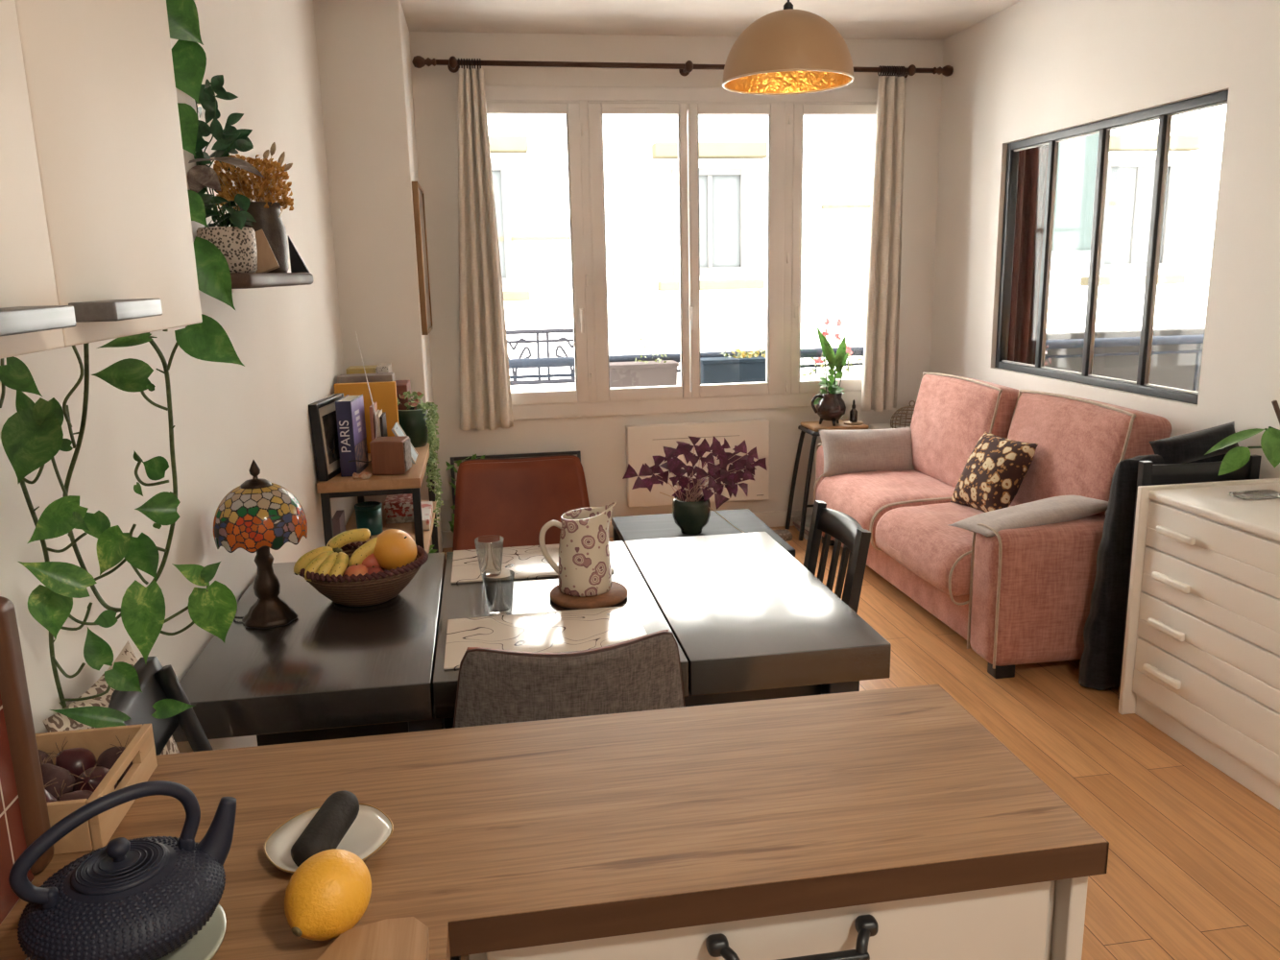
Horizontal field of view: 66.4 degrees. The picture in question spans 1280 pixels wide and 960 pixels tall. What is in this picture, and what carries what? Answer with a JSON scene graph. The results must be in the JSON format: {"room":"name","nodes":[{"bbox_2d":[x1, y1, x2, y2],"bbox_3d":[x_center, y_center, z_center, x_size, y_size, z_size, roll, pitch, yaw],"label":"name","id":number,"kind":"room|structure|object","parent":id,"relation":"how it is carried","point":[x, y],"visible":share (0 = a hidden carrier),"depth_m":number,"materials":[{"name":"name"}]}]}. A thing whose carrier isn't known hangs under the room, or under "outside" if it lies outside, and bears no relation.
{"room":"open-plan living room","nodes":[
{"label":"open-plan living room","id":0,"kind":"room"},
{"bbox_2d":[0,0,355,753],"bbox_3d":[-1.011,-0.195,1.749,0.120,2.790,7.983,-3,12,-9],"label":"wall","id":1,"kind":"structure","parent":0,"point":[287,340],"depth_m":2.44,"materials":[{"name":"paint"}]},
{"bbox_2d":[0,596,53,924],"bbox_3d":[-0.536,0.548,-0.175,0.147,0.322,2.611,-3,12,-9],"label":"tile backsplash","id":2,"kind":"structure","parent":1,"relation":"attached to","point":[24,816],"depth_m":1.05,"materials":[{"name":"tile"}]},
{"bbox_2d":[0,0,202,359],"bbox_3d":[-0.509,-0.451,0.008,0.366,1.001,2.163,-3,12,-9],"label":"upper cabinet","id":3,"kind":"object","parent":1,"relation":"attached to","point":[96,236],"visible":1,"depth_m":0.85,"materials":[{"name":"beige paint"}]},
{"bbox_2d":[0,0,244,727],"bbox_3d":[-0.699,-0.174,1.304,0.326,1.146,0.102,-3,12,-9],"label":"pothos","id":4,"kind":"object","parent":1,"relation":"hanging from","point":[32,437],"visible":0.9,"depth_m":1.33,"materials":[{"name":"green plant"}]},
{"bbox_2d":[230,272,313,289],"bbox_3d":[-0.958,-0.484,2.369,0.211,0.032,0.800,-3,12,-9],"label":"wall shelf","id":5,"kind":"object","parent":1,"relation":"attached to","point":[239,280],"visible":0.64,"depth_m":2.16,"materials":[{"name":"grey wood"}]},
{"bbox_2d":[191,193,257,272],"bbox_3d":[-0.937,-0.556,2.209,0.142,0.176,0.130,-3,12,-9],"label":"potted plant","id":6,"kind":"object","parent":5,"relation":"on","point":[237,243],"visible":0.87,"depth_m":2.18,"materials":[{"name":"green plant"}]},
{"bbox_2d":[187,74,265,224],"bbox_3d":[-0.996,-0.725,2.312,0.189,0.465,0.314,-8,14,-29],"label":"potted plant","id":7,"kind":"object","parent":5,"relation":"on","point":[201,176],"visible":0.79,"depth_m":2.34,"materials":[{"name":"green plant"}]},
{"bbox_2d":[213,142,293,272],"bbox_3d":[-0.943,-0.665,2.396,0.196,0.311,0.136,-3,12,-9],"label":"vase","id":8,"kind":"object","parent":5,"relation":"on","point":[266,212],"visible":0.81,"depth_m":2.37,"materials":[{"name":"grey ceramic"}]},
{"bbox_2d":[254,228,279,272],"bbox_3d":[-0.904,-0.534,2.305,0.100,0.115,0.053,-5,13,-15],"label":"card","id":9,"kind":"object","parent":5,"relation":"on","point":[267,262],"visible":0.43,"depth_m":2.30,"materials":[{"name":"cardboard"}]},
{"bbox_2d":[288,235,310,272],"bbox_3d":[-0.888,-0.588,2.545,0.045,0.095,0.012,-3,12,-9],"label":"ornament","id":10,"kind":"object","parent":5,"relation":"on","point":[298,265],"visible":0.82,"depth_m":2.54,"materials":[{"name":"black paint"}]},
{"bbox_2d":[313,0,442,553],"bbox_3d":[-1.322,-0.901,5.069,0.397,2.830,0.783,-3,12,-9],"label":"wall pillar","id":11,"kind":"structure","parent":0,"point":[363,46],"depth_m":4.58,"materials":[{"name":"paint"}]},
{"bbox_2d":[411,181,433,335],"bbox_3d":[-1.102,-1.116,4.958,0.030,0.723,0.535,-3,12,-9],"label":"picture frame","id":12,"kind":"object","parent":11,"relation":"attached to","point":[417,190],"visible":1,"depth_m":4.76,"materials":[{"name":"brown wood"}]},
{"bbox_2d":[418,189,431,329],"bbox_3d":[-1.106,-1.118,4.959,0.023,0.700,0.510,-3,12,-9],"label":"print","id":13,"kind":"object","parent":12,"relation":"attached to","point":[423,271],"depth_m":4.89},
{"bbox_2d":[409,31,943,531],"bbox_3d":[1.817,-1.166,5.982,6.860,2.790,0.280,-3,12,-9],"label":"wall","id":14,"kind":"structure","parent":0,"point":[601,440],"depth_m":5.53,"materials":[{"name":"paint"}]},
{"bbox_2d":[441,508,813,548],"bbox_3d":[0.318,0.265,5.886,2.963,0.097,0.019,-3,12,-9],"label":"baseboard","id":15,"kind":"structure","parent":14,"relation":"attached to","point":[774,519],"depth_m":5.95,"materials":[{"name":"white paint"}]},
{"bbox_2d":[457,85,877,101],"bbox_3d":[0.258,-2.120,5.375,2.480,0.073,0.022,-3,12,-9],"label":"trim","id":16,"kind":"structure","parent":14,"relation":"attached to","point":[493,92],"depth_m":5.34,"materials":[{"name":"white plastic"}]},
{"bbox_2d":[485,99,877,406],"bbox_3d":[0.276,-1.279,5.556,2.440,1.647,0.142,-3,12,-9],"label":"window","id":17,"kind":"structure","parent":14,"relation":"in","point":[584,119],"depth_m":5.52,"materials":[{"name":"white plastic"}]},
{"bbox_2d":[411,55,953,77],"bbox_3d":[0.287,-2.225,5.281,2.960,0.079,0.152,-3,12,-9],"label":"curtain rod","id":18,"kind":"object","parent":14,"relation":"attached to","point":[453,64],"visible":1,"depth_m":5.18,"materials":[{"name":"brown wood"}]},
{"bbox_2d":[458,68,513,430],"bbox_3d":[-0.875,-1.206,5.269,0.301,1.891,0.084,-3,12,-9],"label":"curtain","id":19,"kind":"object","parent":18,"relation":"hanging from","point":[485,384],"visible":1,"depth_m":5.29,"materials":[{"name":"fabric"}]},
{"bbox_2d":[861,75,906,411],"bbox_3d":[1.404,-1.324,5.619,0.233,1.867,0.080,-5,13,-16],"label":"curtain","id":20,"kind":"object","parent":18,"relation":"hanging from","point":[881,352],"visible":1,"depth_m":5.61,"materials":[{"name":"fabric"}]},
{"bbox_2d":[512,391,861,419],"bbox_3d":[0.295,-0.440,5.732,2.480,0.082,0.030,-3,12,-9],"label":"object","id":21,"kind":"structure","parent":14,"relation":"attached to","point":[555,411],"depth_m":5.70,"materials":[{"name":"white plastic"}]},
{"bbox_2d":[625,419,769,507],"bbox_3d":[0.343,-0.100,5.772,0.846,0.478,0.066,-3,12,-9],"label":"wall heater","id":22,"kind":"object","parent":14,"relation":"attached to","point":[644,442],"visible":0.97,"depth_m":5.73,"materials":[{"name":"white paint"}]},
{"bbox_2d":[400,0,1021,39],"bbox_3d":[2.344,-1.814,2.017,6.960,0.120,8.083,-3,12,-9],"label":"ceiling","id":23,"kind":"structure","parent":0,"point":[889,19],"depth_m":4.89,"materials":[{"name":"paint"}]},
{"bbox_2d":[722,0,854,95],"bbox_3d":[0.360,-1.377,2.358,0.326,0.793,0.326,-8,14,-28],"label":"pendant lamp","id":24,"kind":"object","parent":23,"relation":"hanging from","point":[787,51],"visible":1,"depth_m":2.32,"materials":[{"name":"metal"}]},
{"bbox_2d":[442,526,1279,959],"bbox_3d":[2.430,1.051,2.481,6.960,0.100,7.783,-3,12,-9],"label":"floor","id":25,"kind":"structure","parent":0,"point":[1193,872],"depth_m":2.87,"materials":[{"name":"brown wood"}]},
{"bbox_2d":[96,656,213,755],"bbox_3d":[-0.570,0.757,1.649,0.484,0.955,0.340,-3,12,-9],"label":"chair","id":26,"kind":"object","parent":25,"relation":"on","point":[157,683],"visible":0.11,"depth_m":1.57,"materials":[{"name":"black paint"}]},
{"bbox_2d":[42,640,180,755],"bbox_3d":[-0.780,0.527,1.548,0.139,0.475,0.344,-3,12,-9],"label":"seat cushion","id":27,"kind":"object","parent":26,"relation":"on","point":[58,722],"visible":0.08,"depth_m":1.48,"materials":[{"name":"brown fabric"}]},
{"bbox_2d":[316,440,438,553],"bbox_3d":[-1.122,0.275,4.360,0.388,0.780,1.070,-3,12,-9],"label":"bookshelf","id":28,"kind":"object","parent":25,"relation":"on","point":[410,482],"visible":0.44,"depth_m":3.81,"materials":[{"name":"brown wood"}]},
{"bbox_2d":[308,392,343,482],"bbox_3d":[-1.227,-0.175,3.889,0.050,0.304,0.323,-1,12,2],"label":"picture frame","id":29,"kind":"object","parent":28,"relation":"on","point":[322,413],"visible":0.69,"depth_m":3.79,"materials":[{"name":"black paint"}]},
{"bbox_2d":[321,410,339,464],"bbox_3d":[-1.217,-0.176,3.889,0.018,0.192,0.212,-1,12,2],"label":"photograph","id":30,"kind":"object","parent":29,"relation":"attached to","point":[328,418],"depth_m":3.84},
{"bbox_2d":[335,394,368,477],"bbox_3d":[-1.153,-0.182,3.921,0.061,0.298,0.222,-2,12,-3],"label":"book","id":31,"kind":"object","parent":28,"relation":"on","point":[350,409],"visible":0.97,"depth_m":3.83,"materials":[{"name":"paper"}]},
{"bbox_2d":[350,395,366,446],"bbox_3d":[-1.125,-0.239,3.913,0.001,0.172,0.212,-2,12,-3],"label":"art","id":32,"kind":"object","parent":31,"relation":"on","point":[358,437],"depth_m":3.90},
{"bbox_2d":[355,438,367,470],"bbox_3d":[-1.122,-0.105,3.940,0.001,0.098,0.200,-2,12,-3],"label":"photo","id":33,"kind":"object","parent":31,"relation":"attached to","point":[361,450],"depth_m":3.93},
{"bbox_2d":[333,381,399,453],"bbox_3d":[-1.205,-0.275,4.329,0.263,0.312,0.040,-3,12,-9],"label":"box file","id":34,"kind":"object","parent":28,"relation":"on","point":[384,394],"visible":0.42,"depth_m":4.30,"materials":[{"name":"cardboard"}]},
{"bbox_2d":[337,372,394,383],"bbox_3d":[-1.233,-0.313,4.451,0.240,0.335,0.120,-3,12,-9],"label":"storage box","id":35,"kind":"object","parent":34,"relation":"on","point":[380,376],"visible":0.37,"depth_m":4.37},
{"bbox_2d":[354,501,383,535],"bbox_3d":[-1.184,0.168,4.270,0.116,0.130,0.116,-3,12,-9],"label":"canister","id":36,"kind":"object","parent":28,"relation":"on","point":[368,514],"visible":0.82,"depth_m":4.23,"materials":[{"name":"teal ceramic"}]},
{"bbox_2d":[348,332,411,475],"bbox_3d":[-1.031,-0.300,3.824,0.228,0.558,0.185,-3,12,-9],"label":"radio","id":37,"kind":"object","parent":28,"relation":"on","point":[389,455],"visible":1,"depth_m":3.83,"materials":[{"name":"brown wood"}]},
{"bbox_2d":[386,515,413,524],"bbox_3d":[-1.107,0.153,4.570,0.135,0.027,0.280,-3,12,-9],"label":"game box","id":38,"kind":"object","parent":28,"relation":"on","point":[398,519],"visible":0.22,"depth_m":4.43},
{"bbox_2d":[386,508,413,517],"bbox_3d":[-1.101,0.122,4.564,0.135,0.033,0.280,-3,12,-9],"label":"game box","id":39,"kind":"object","parent":38,"relation":"on","point":[401,512],"visible":0.28,"depth_m":4.43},
{"bbox_2d":[383,493,412,509],"bbox_3d":[-1.112,0.090,4.556,0.135,0.029,0.280,-3,12,-9],"label":"game box","id":40,"kind":"object","parent":39,"relation":"on","point":[392,501],"visible":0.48,"depth_m":4.44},
{"bbox_2d":[397,390,444,527],"bbox_3d":[-1.016,-0.098,4.504,0.207,0.630,0.210,-3,12,-9],"label":"trailing plant","id":41,"kind":"object","parent":28,"relation":"on","point":[416,422],"visible":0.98,"depth_m":4.46,"materials":[{"name":"green plant"}]},
{"bbox_2d":[450,450,590,552],"bbox_3d":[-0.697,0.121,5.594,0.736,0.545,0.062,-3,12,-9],"label":"chair","id":42,"kind":"object","parent":25,"relation":"on","point":[577,453],"visible":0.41,"depth_m":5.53,"materials":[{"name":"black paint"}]},
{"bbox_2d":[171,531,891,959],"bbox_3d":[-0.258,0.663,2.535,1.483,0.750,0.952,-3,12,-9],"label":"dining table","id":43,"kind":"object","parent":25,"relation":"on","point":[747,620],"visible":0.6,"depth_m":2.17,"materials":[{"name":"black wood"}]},
{"bbox_2d":[213,459,307,628],"bbox_3d":[-0.892,0.141,2.312,0.206,0.392,0.230,-4,12,-12],"label":"table lamp","id":44,"kind":"object","parent":43,"relation":"on","point":[258,516],"visible":1,"depth_m":2.24,"materials":[{"name":"glass"}]},
{"bbox_2d":[298,540,428,606],"bbox_3d":[-0.699,0.246,2.478,0.324,0.109,0.324,-3,12,-9],"label":"fruit bowl","id":45,"kind":"object","parent":43,"relation":"on","point":[374,589],"visible":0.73,"depth_m":2.37,"materials":[{"name":"wicker"}]},
{"bbox_2d":[293,546,338,575],"bbox_3d":[-0.795,0.196,2.402,0.109,0.064,0.033,-7,13,-23],"label":"banana","id":46,"kind":"object","parent":45,"relation":"in","point":[307,558],"visible":0.77,"depth_m":2.38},
{"bbox_2d":[326,528,371,548],"bbox_3d":[-0.749,0.163,2.487,0.130,0.075,0.032,-3,12,-9],"label":"banana","id":47,"kind":"object","parent":45,"relation":"in","point":[345,538],"visible":0.7,"depth_m":2.47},
{"bbox_2d":[348,537,377,566],"bbox_3d":[-0.675,0.182,2.443,0.109,0.076,0.034,-9,14,-31],"label":"banana","id":48,"kind":"object","parent":45,"relation":"in","point":[360,554],"visible":0.56,"depth_m":2.42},
{"bbox_2d":[373,529,416,571],"bbox_3d":[-0.618,0.178,2.466,0.109,0.106,0.111,-3,12,-9],"label":"orange","id":49,"kind":"object","parent":45,"relation":"in","point":[394,548],"visible":0.85,"depth_m":2.43,"materials":[{"name":"food"}]},
{"bbox_2d":[482,568,514,616],"bbox_3d":[-0.338,0.271,2.343,0.078,0.098,0.078,-3,12,-9],"label":"tumbler","id":50,"kind":"object","parent":43,"relation":"on","point":[498,591],"visible":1,"depth_m":2.32,"materials":[{"name":"clear glass"}]},
{"bbox_2d":[450,543,614,583],"bbox_3d":[-0.309,0.229,2.759,0.436,0.006,0.305,-3,12,-9],"label":"placemat","id":51,"kind":"object","parent":43,"relation":"on","point":[526,562],"visible":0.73,"depth_m":2.73,"materials":[{"name":"plastic"}]},
{"bbox_2d":[474,534,503,577],"bbox_3d":[-0.403,0.205,2.622,0.078,0.098,0.078,-3,12,-9],"label":"tumbler","id":52,"kind":"object","parent":51,"relation":"on","point":[489,554],"visible":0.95,"depth_m":2.60,"materials":[{"name":"clear glass"}]},
{"bbox_2d":[443,605,647,670],"bbox_3d":[-0.210,0.348,2.194,0.443,0.006,0.293,-3,12,-9],"label":"placemat","id":53,"kind":"object","parent":43,"relation":"on","point":[573,630],"visible":0.73,"depth_m":2.21,"materials":[{"name":"plastic"}]},
{"bbox_2d":[549,580,627,609],"bbox_3d":[-0.129,0.285,2.454,0.196,0.016,0.196,-3,12,-9],"label":"trivet","id":54,"kind":"object","parent":43,"relation":"on","point":[617,592],"visible":0.73,"depth_m":2.39,"materials":[{"name":"wood"}]},
{"bbox_2d":[538,502,616,597],"bbox_3d":[-0.149,0.168,2.435,0.142,0.219,0.155,9,16,40],"label":"pitcher","id":55,"kind":"object","parent":54,"relation":"on","point":[584,569],"visible":1,"depth_m":2.40,"materials":[{"name":"beige ceramic"}]},
{"bbox_2d":[452,629,685,728],"bbox_3d":[-0.159,0.685,2.118,0.532,0.884,0.507,-3,12,-10],"label":"dining chair","id":56,"kind":"object","parent":25,"relation":"on","point":[495,687],"visible":0.23,"depth_m":1.83,"materials":[{"name":"fabric"}]},
{"bbox_2d":[611,508,795,557],"bbox_3d":[0.250,0.443,4.225,0.645,0.450,0.700,-3,12,-9],"label":"coffee table","id":57,"kind":"object","parent":25,"relation":"on","point":[648,526],"visible":0.3,"depth_m":4.28,"materials":[{"name":"stone"}]},
{"bbox_2d":[622,435,767,534],"bbox_3d":[0.224,0.022,4.151,0.619,0.405,0.242,-3,12,-9],"label":"plant","id":58,"kind":"object","parent":57,"relation":"on","point":[690,509],"visible":1,"depth_m":4.11,"materials":[{"name":"purple plant"}]},
{"bbox_2d":[468,876,1087,959],"bbox_3d":[0.153,0.856,1.340,0.729,0.858,0.431,-3,12,-9],"label":"base cabinet","id":59,"kind":"object","parent":25,"relation":"on","point":[1038,921],"visible":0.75,"depth_m":1.12,"materials":[{"name":"beige paint"}]},
{"bbox_2d":[785,419,869,540],"bbox_3d":[1.136,-0.009,5.751,0.495,0.654,0.288,-3,12,-9],"label":"stool","id":60,"kind":"object","parent":25,"relation":"on","point":[805,426],"visible":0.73,"depth_m":5.63,"materials":[{"name":"brown wood"}]},
{"bbox_2d":[811,326,848,426],"bbox_3d":[1.087,-0.599,5.588,0.190,0.572,0.171,3,13,19],"label":"potted plant","id":61,"kind":"object","parent":60,"relation":"on","point":[831,406],"visible":1,"depth_m":5.57,"materials":[{"name":"green plant"}]},
{"bbox_2d":[803,500,871,613],"bbox_3d":[0.343,0.536,2.772,0.518,0.874,0.400,-3,12,-9],"label":"chair","id":62,"kind":"object","parent":25,"relation":"on","point":[846,530],"visible":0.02,"depth_m":2.73,"materials":[{"name":"black paint"}]},
{"bbox_2d":[813,372,1171,678],"bbox_3d":[1.518,0.056,4.606,0.931,0.992,2.027,-3,12,-9],"label":"sofa","id":63,"kind":"object","parent":25,"relation":"on","point":[1017,595],"visible":0.59,"depth_m":3.99,"materials":[{"name":"pink fabric"}]},
{"bbox_2d":[818,427,914,477],"bbox_3d":[1.252,-0.153,5.280,0.560,0.238,0.177,-2,12,-3],"label":"throw pillow","id":64,"kind":"object","parent":63,"relation":"on","point":[860,450],"visible":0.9,"depth_m":5.22,"materials":[{"name":"beige fabric"}]},
{"bbox_2d":[817,469,955,543],"bbox_3d":[1.367,0.111,5.006,0.749,0.247,0.799,-3,12,-9],"label":"seat cushion","id":65,"kind":"object","parent":63,"relation":"on","point":[865,496],"depth_m":4.83,"materials":[{"name":"fabric"}]},
{"bbox_2d":[875,502,1011,596],"bbox_3d":[1.496,0.275,4.234,0.749,0.246,0.789,-3,12,-9],"label":"seat cushion","id":66,"kind":"object","parent":63,"relation":"on","point":[922,539],"depth_m":4.09,"materials":[{"name":"fabric"}]},
{"bbox_2d":[910,372,1023,487],"bbox_3d":[1.643,-0.239,4.971,0.316,0.559,0.832,-3,12,-9],"label":"cushion","id":67,"kind":"object","parent":63,"relation":"on","point":[951,415],"depth_m":4.84,"materials":[{"name":"fabric"}]},
{"bbox_2d":[950,431,1038,512],"bbox_3d":[1.558,-0.026,4.323,0.216,0.318,0.367,-6,13,-19],"label":"throw pillow","id":68,"kind":"object","parent":63,"relation":"on","point":[993,474],"visible":0.98,"depth_m":4.23,"materials":[{"name":"brown fabric"}]},
{"bbox_2d":[949,495,1108,537],"bbox_3d":[1.524,0.135,3.787,0.578,0.121,0.279,-4,12,-13],"label":"armrest","id":69,"kind":"object","parent":63,"relation":"on","point":[1061,508],"visible":0.88,"depth_m":3.70,"materials":[{"name":"beige fabric"}]},
{"bbox_2d":[1007,390,1171,515],"bbox_3d":[1.852,-0.069,4.161,0.315,0.560,0.832,-3,12,-9],"label":"cushion","id":70,"kind":"object","parent":63,"relation":"on","point":[1081,442],"depth_m":3.98,"materials":[{"name":"fabric"}]},
{"bbox_2d":[1078,454,1226,690],"bbox_3d":[1.888,0.316,3.570,0.528,0.894,0.115,-3,12,-9],"label":"coat","id":71,"kind":"object","parent":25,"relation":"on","point":[1100,661],"visible":0.22,"depth_m":3.52,"materials":[{"name":"black fabric"}]},
{"bbox_2d":[1148,421,1239,463],"bbox_3d":[1.986,-0.121,3.495,0.353,0.164,0.118,-3,12,-9],"label":"bundle","id":72,"kind":"object","parent":71,"relation":"on","point":[1192,446],"visible":0.78,"depth_m":3.45,"materials":[{"name":"black fabric"}]},
{"bbox_2d":[1117,454,1261,700],"bbox_3d":[1.938,0.351,3.467,0.449,0.875,0.060,-3,12,-9],"label":"folding chair","id":73,"kind":"object","parent":25,"relation":"on","point":[1148,473],"visible":0.12,"depth_m":3.35,"materials":[{"name":"black paint"}]},
{"bbox_2d":[1118,478,1279,810],"bbox_3d":[2.019,0.519,2.828,0.537,0.812,1.142,-3,12,-9],"label":"dresser","id":74,"kind":"object","parent":25,"relation":"on","point":[1201,659],"visible":1,"depth_m":3.02,"materials":[{"name":"white paint"}]},
{"bbox_2d":[1204,400,1279,475],"bbox_3d":[1.849,-0.106,2.828,0.507,0.442,0.212,-6,13,-22],"label":"potted plant","id":75,"kind":"object","parent":74,"relation":"on","point":[1236,458],"visible":1,"depth_m":2.74,"materials":[{"name":"green plant"}]},
{"bbox_2d":[1229,489,1279,500],"bbox_3d":[1.972,0.046,3.123,0.150,0.012,0.070,-3,12,-9],"label":"glass dish","id":76,"kind":"object","parent":74,"relation":"on","point":[1261,494],"visible":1,"depth_m":3.10,"materials":[{"name":"white"}]},
{"bbox_3d":[-0.283,1.185,-0.149,0.568,0.858,2.480,-3,12,-9],"label":"base cabinet","id":77,"kind":"object","parent":25,"relation":"on","visible":0},
{"bbox_2d":[0,683,1109,959],"bbox_3d":[0.047,0.680,0.023,1.342,0.040,2.952,-3,12,-9],"label":"countertop","id":78,"kind":"structure","parent":77,"relation":"on","point":[540,833],"depth_m":1.19,"materials":[{"name":"brown wood"}]},
{"bbox_2d":[35,724,157,854],"bbox_3d":[-0.733,0.386,1.220,0.180,0.063,0.202,-3,12,-9],"label":"wooden crate","id":79,"kind":"object","parent":78,"relation":"on","point":[94,833],"visible":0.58,"depth_m":1.25,"materials":[{"name":"brown wood"}]},
{"bbox_2d":[40,750,75,798],"bbox_3d":[-0.737,0.374,1.217,0.060,0.071,0.060,-3,12,-9],"label":"onion","id":80,"kind":"object","parent":79,"relation":"in","point":[50,772],"visible":0.43,"depth_m":1.21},
{"bbox_2d":[42,736,96,780],"bbox_3d":[-0.742,0.366,1.272,0.059,0.064,0.051,-3,12,-9],"label":"onion","id":81,"kind":"object","parent":79,"relation":"in","point":[70,760],"visible":0.67,"depth_m":1.26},
{"bbox_2d":[50,779,93,801],"bbox_3d":[-0.678,0.388,1.166,0.061,0.064,0.050,-3,12,-9],"label":"onion","id":82,"kind":"object","parent":79,"relation":"in","point":[79,794],"visible":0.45,"depth_m":1.16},
{"bbox_2d":[67,763,117,792],"bbox_3d":[-0.681,0.378,1.216,0.048,0.062,0.063,-3,12,-9],"label":"onion","id":83,"kind":"object","parent":79,"relation":"in","point":[89,779],"visible":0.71,"depth_m":1.21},
{"bbox_2d":[96,734,141,781],"bbox_3d":[-0.682,0.364,1.279,0.057,0.062,0.046,3,13,18],"label":"beetroot","id":84,"kind":"object","parent":79,"relation":"in","point":[108,758],"visible":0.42,"depth_m":1.27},
{"bbox_2d":[25,903,226,959],"bbox_3d":[-0.504,0.464,0.962,0.182,0.011,0.182,-3,12,-9],"label":"saucer","id":85,"kind":"object","parent":78,"relation":"on","point":[204,945],"visible":0.23,"depth_m":0.97,"materials":[{"name":"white ceramic"}]},
{"bbox_2d":[8,780,236,959],"bbox_3d":[-0.501,0.374,0.947,0.185,0.155,0.181,-3,12,-9],"label":"teapot","id":86,"kind":"object","parent":85,"relation":"on","point":[138,899],"visible":1,"depth_m":0.91,"materials":[{"name":"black metal"}]},
{"bbox_2d":[284,848,371,941],"bbox_3d":[-0.312,0.415,0.979,0.083,0.081,0.089,-3,12,-9],"label":"lemon","id":87,"kind":"object","parent":78,"relation":"on","point":[327,895],"visible":1,"depth_m":0.95,"materials":[{"name":"food"}]},
{"bbox_2d":[264,803,393,873],"bbox_3d":[-0.359,0.420,1.133,0.144,0.018,0.140,-3,12,-9],"label":"plate","id":88,"kind":"object","parent":78,"relation":"on","point":[372,828],"visible":0.53,"depth_m":1.14,"materials":[{"name":"ceramic"}]},
{"bbox_2d":[290,790,359,867],"bbox_3d":[-0.355,0.397,1.109,0.041,0.051,0.106,1,12,10],"label":"radish","id":89,"kind":"object","parent":88,"relation":"on","point":[336,815],"visible":0.86,"depth_m":1.09,"materials":[{"name":"food"}]},
{"bbox_2d":[316,917,429,959],"bbox_3d":[-0.263,0.497,0.758,0.179,0.019,0.446,-3,12,-9],"label":"cutting board","id":90,"kind":"object","parent":78,"relation":"on","point":[407,938],"visible":1,"depth_m":0.94,"materials":[{"name":"brown wood"}]},
{"bbox_2d":[930,0,1279,479],"bbox_3d":[2.413,-0.351,2.131,0.090,2.790,7.683,-3,12,-9],"label":"wall","id":91,"kind":"structure","parent":0,"point":[1029,68],"depth_m":4.05,"materials":[{"name":"paint"}]},
{"bbox_2d":[994,89,1228,404],"bbox_3d":[2.037,-1.002,4.365,0.050,1.144,1.555,-3,12,-9],"label":"window","id":92,"kind":"structure","parent":91,"relation":"in","point":[1164,114],"depth_m":4.36,"materials":[{"name":"grey metal"}]},
{"bbox_2d":[1044,327,1204,391],"bbox_3d":[3.728,-0.717,7.417,3.100,0.830,0.120,-3,12,-9],"label":"railing","id":93,"kind":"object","parent":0,"point":[1172,370],"depth_m":7.32,"materials":[{"name":"metal"}]},
{"bbox_3d":[3.812,-0.875,4.427,3.430,2.790,3.483,-3,12,-9],"label":"wall","id":94,"kind":"structure","parent":0,"visible":0},
{"bbox_2d":[1007,144,1048,364],"bbox_3d":[2.195,-1.063,5.785,0.495,2.544,0.091,-3,12,-9],"label":"curtain","id":95,"kind":"object","parent":94,"relation":"hanging from","point":[1032,169],"visible":0.21,"depth_m":5.74,"materials":[{"name":"red fabric"}]},
{"label":"outside","id":96,"kind":"structure","parent":0,"visible":0},
{"bbox_3d":[-0.176,1.466,34.400,50.000,0.200,54.100,-3,12,-9],"label":"ground","id":97,"kind":"structure","parent":96,"visible":0},
{"bbox_2d":[486,104,1226,386],"bbox_3d":[4.119,-2.743,14.976,31.000,16.000,3.280,-3,12,-9],"label":"apartment building","id":98,"kind":"structure","parent":97,"relation":"on","point":[529,153],"depth_m":12.99,"materials":[{"name":"paint"}]},
{"bbox_2d":[506,328,575,391],"bbox_3d":[-1.718,-1.420,12.436,2.093,0.999,0.850,-3,12,-9],"label":"balcony","id":99,"kind":"object","parent":98,"relation":"attached to","point":[548,384],"visible":0.32,"depth_m":12.11,"materials":[{"name":"grey metal"}]},
{"bbox_2d":[1046,133,1099,333],"bbox_3d":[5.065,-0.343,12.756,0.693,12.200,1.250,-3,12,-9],"label":"building","id":100,"kind":"structure","parent":97,"relation":"on","point":[1077,157],"depth_m":11.60,"materials":[{"name":"white"}]},
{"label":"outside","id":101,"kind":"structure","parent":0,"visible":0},
{"bbox_3d":[1.728,-0.189,6.778,7.500,0.150,0.887,-3,12,-9],"label":"floor","id":102,"kind":"structure","parent":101,"visible":0},
{"bbox_2d":[508,334,1204,391],"bbox_3d":[1.623,-0.631,6.971,7.400,0.639,0.068,-3,12,-9],"label":"balcony railing","id":103,"kind":"object","parent":102,"relation":"on","point":[548,362],"visible":0.15,"depth_m":6.87,"materials":[{"name":"grey metal"}]},
{"bbox_2d":[609,334,678,387],"bbox_3d":[0.005,-0.758,6.549,0.477,0.432,0.256,-3,12,-9],"label":"planter box","id":104,"kind":"object","parent":103,"relation":"hanging from","point":[662,373],"visible":0.6,"depth_m":6.45,"materials":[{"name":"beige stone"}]},
{"bbox_2d":[700,347,766,384],"bbox_3d":[0.660,-0.748,6.660,0.538,0.319,0.256,-3,12,-9],"label":"planter box","id":105,"kind":"object","parent":103,"relation":"hanging from","point":[739,369],"visible":0.66,"depth_m":6.55,"materials":[{"name":"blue plastic"}]},
{"bbox_2d":[801,316,863,380],"bbox_3d":[1.357,-0.807,6.763,0.485,0.640,0.256,-3,12,-9],"label":"planter box","id":106,"kind":"object","parent":103,"relation":"hanging from","point":[854,374],"visible":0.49,"depth_m":6.71,"materials":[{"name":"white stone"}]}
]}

